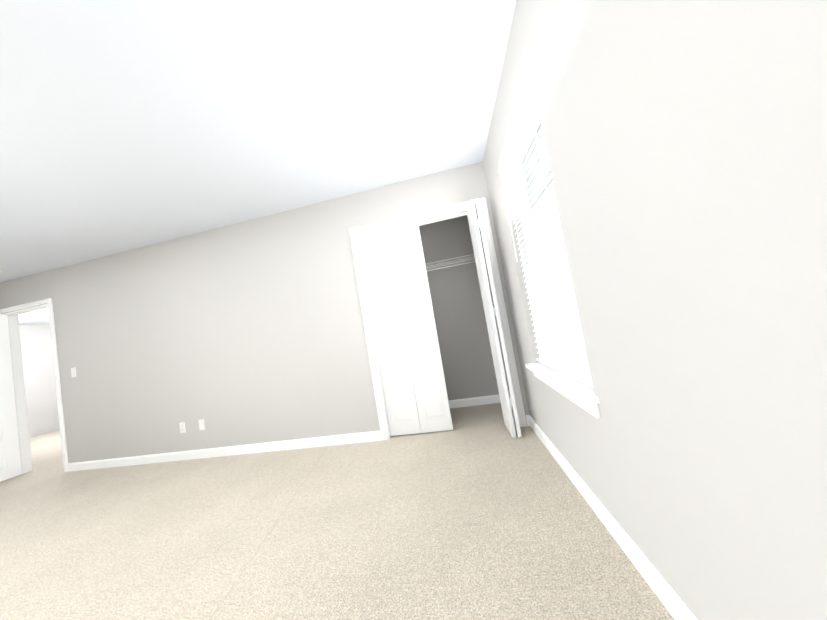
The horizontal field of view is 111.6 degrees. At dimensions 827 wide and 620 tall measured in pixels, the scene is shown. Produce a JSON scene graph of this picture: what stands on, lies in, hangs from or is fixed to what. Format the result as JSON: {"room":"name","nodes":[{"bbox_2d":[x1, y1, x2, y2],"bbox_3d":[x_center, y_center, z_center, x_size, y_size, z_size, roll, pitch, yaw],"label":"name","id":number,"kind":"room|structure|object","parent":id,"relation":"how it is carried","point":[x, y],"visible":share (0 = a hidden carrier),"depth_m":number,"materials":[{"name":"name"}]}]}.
{"room":"empty bedroom","nodes":[
{"label":"empty bedroom","id":0,"kind":"room"},
{"bbox_2d":[19,324,59,437],"bbox_3d":[-8.509,1.522,5.512,0.120,2.440,2.520,-10,-3,9],"label":"wall","id":1,"kind":"structure","parent":0,"point":[39,383],"depth_m":6.25,"materials":[{"name":"paint"}]},
{"bbox_2d":[0,161,528,462],"bbox_3d":[-3.958,0.659,3.414,9.940,2.440,0.120,-10,-3,9],"label":"wall","id":2,"kind":"structure","parent":0,"point":[252,331],"depth_m":3.02,"materials":[{"name":"paint"}]},
{"bbox_2d":[0,314,21,481],"bbox_3d":[-5.086,1.037,3.172,0.177,2.018,0.779,-10,-3,9],"label":"door leaf","id":3,"kind":"structure","parent":2,"relation":"in","point":[10,463],"depth_m":3.48,"materials":[{"name":"paint"}]},
{"bbox_2d":[0,298,67,475],"bbox_3d":[-4.703,0.963,3.534,0.920,2.098,0.162,-10,-3,9],"label":"door frame","id":4,"kind":"structure","parent":2,"relation":"attached to","point":[20,397],"depth_m":3.57,"materials":[{"name":"paint"}]},
{"bbox_2d":[71,367,76,376],"bbox_3d":[-4.075,0.747,3.363,0.070,0.114,0.016,-10,-3,9],"label":"light switch","id":5,"kind":"object","parent":2,"relation":"attached to","point":[73,372],"visible":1,"depth_m":3.37,"materials":[{"name":"white plastic"}]},
{"bbox_2d":[179,422,185,432],"bbox_3d":[-2.543,1.296,3.093,0.070,0.114,0.007,-10,-3,9],"label":"electrical outlet","id":6,"kind":"object","parent":2,"relation":"attached to","point":[182,428],"visible":1,"depth_m":3.09,"materials":[{"name":"white plastic"}]},
{"bbox_2d":[198,419,204,429],"bbox_3d":[-2.301,1.249,3.049,0.070,0.114,0.014,-10,-3,9],"label":"electrical outlet","id":7,"kind":"object","parent":2,"relation":"attached to","point":[201,425],"visible":1,"depth_m":3.05,"materials":[{"name":"white plastic"}]},
{"bbox_2d":[68,431,381,471],"bbox_3d":[-2.208,1.541,3.026,3.894,0.092,0.014,-10,-3,9],"label":"baseboard","id":8,"kind":"structure","parent":2,"relation":"attached to","point":[362,437],"depth_m":2.97,"materials":[{"name":"paint"}]},
{"bbox_2d":[360,225,452,435],"bbox_3d":[-0.088,0.195,2.747,0.613,2.002,0.060,-10,-3,9],"label":"bifold closet door","id":9,"kind":"structure","parent":2,"relation":"in","point":[410,362],"depth_m":2.75,"materials":[{"name":"paint"}]},
{"bbox_2d":[349,197,526,440],"bbox_3d":[0.190,0.109,2.707,1.350,2.098,0.143,-10,-3,9],"label":"trim","id":10,"kind":"structure","parent":2,"relation":"attached to","point":[355,236],"depth_m":2.71,"materials":[{"name":"paint"}]},
{"bbox_2d":[467,198,521,437],"bbox_3d":[0.702,0.050,2.472,0.114,2.002,0.314,-10,-3,9],"label":"bifold closet door","id":11,"kind":"structure","parent":2,"relation":"in","point":[495,331],"depth_m":2.36,"materials":[{"name":"paint"}]},
{"bbox_2d":[0,0,552,324],"bbox_3d":[-4.269,-0.635,2.107,11.400,0.080,9.500,-10,-3,9],"label":"ceiling","id":12,"kind":"structure","parent":0,"point":[126,125],"depth_m":1.64,"materials":[{"name":"paint"}]},
{"bbox_2d":[0,403,673,619],"bbox_3d":[-3.859,1.838,1.979,11.400,0.060,9.500,-10,-3,9],"label":"floor","id":13,"kind":"structure","parent":0,"point":[478,512],"depth_m":1.54,"materials":[{"name":"carpet"}]},
{"bbox_2d":[419,215,498,399],"bbox_3d":[0.171,-0.022,3.474,1.920,2.440,0.120,-10,-3,9],"label":"wall","id":14,"kind":"structure","parent":0,"point":[463,336],"depth_m":3.35,"materials":[{"name":"paint"}]},
{"bbox_2d":[426,254,474,270],"bbox_3d":[0.066,-0.330,3.281,1.632,0.328,0.307,-10,-3,9],"label":"closet shelf","id":15,"kind":"object","parent":14,"relation":"attached to","point":[456,260],"visible":0.38,"depth_m":3.10,"materials":[{"name":"silver metal"}]},
{"bbox_2d":[448,394,500,407],"bbox_3d":[0.306,1.130,3.130,1.664,0.092,0.779,-10,-3,9],"label":"baseboard","id":16,"kind":"structure","parent":14,"relation":"attached to","point":[475,401],"depth_m":3.28,"materials":[{"name":"paint"}]},
{"bbox_2d":[483,0,826,619],"bbox_3d":[0.605,-0.268,0.088,0.447,2.440,6.851,-10,-3,9],"label":"wall","id":17,"kind":"structure","parent":0,"point":[686,143],"depth_m":0.64,"materials":[{"name":"paint"}]},
{"bbox_2d":[511,99,566,271],"bbox_3d":[0.818,-0.381,1.637,0.096,1.496,0.858,-10,-3,9],"label":"window","id":18,"kind":"structure","parent":17,"relation":"in","point":[524,150],"depth_m":1.91,"materials":[{"name":"white glass"}]},
{"bbox_2d":[499,68,592,387],"bbox_3d":[0.730,-0.374,1.648,0.109,1.470,0.842,-10,-3,9],"label":"window blind","id":19,"kind":"object","parent":18,"relation":"attached to","point":[554,313],"visible":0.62,"depth_m":1.56,"materials":[{"name":"white plastic"}]},
{"bbox_2d":[525,363,600,418],"bbox_3d":[0.850,0.416,1.609,0.198,0.094,0.926,-10,-3,9],"label":"window sill","id":20,"kind":"structure","parent":17,"relation":"attached to","point":[582,395],"depth_m":1.40,"materials":[{"name":"paint"}]},
{"bbox_2d":[529,415,697,619],"bbox_3d":[0.657,0.890,-0.383,0.257,0.092,5.796,-10,-3,9],"label":"baseboard","id":21,"kind":"structure","parent":17,"relation":"attached to","point":[674,604],"depth_m":1.12,"materials":[{"name":"paint"}]}
]}

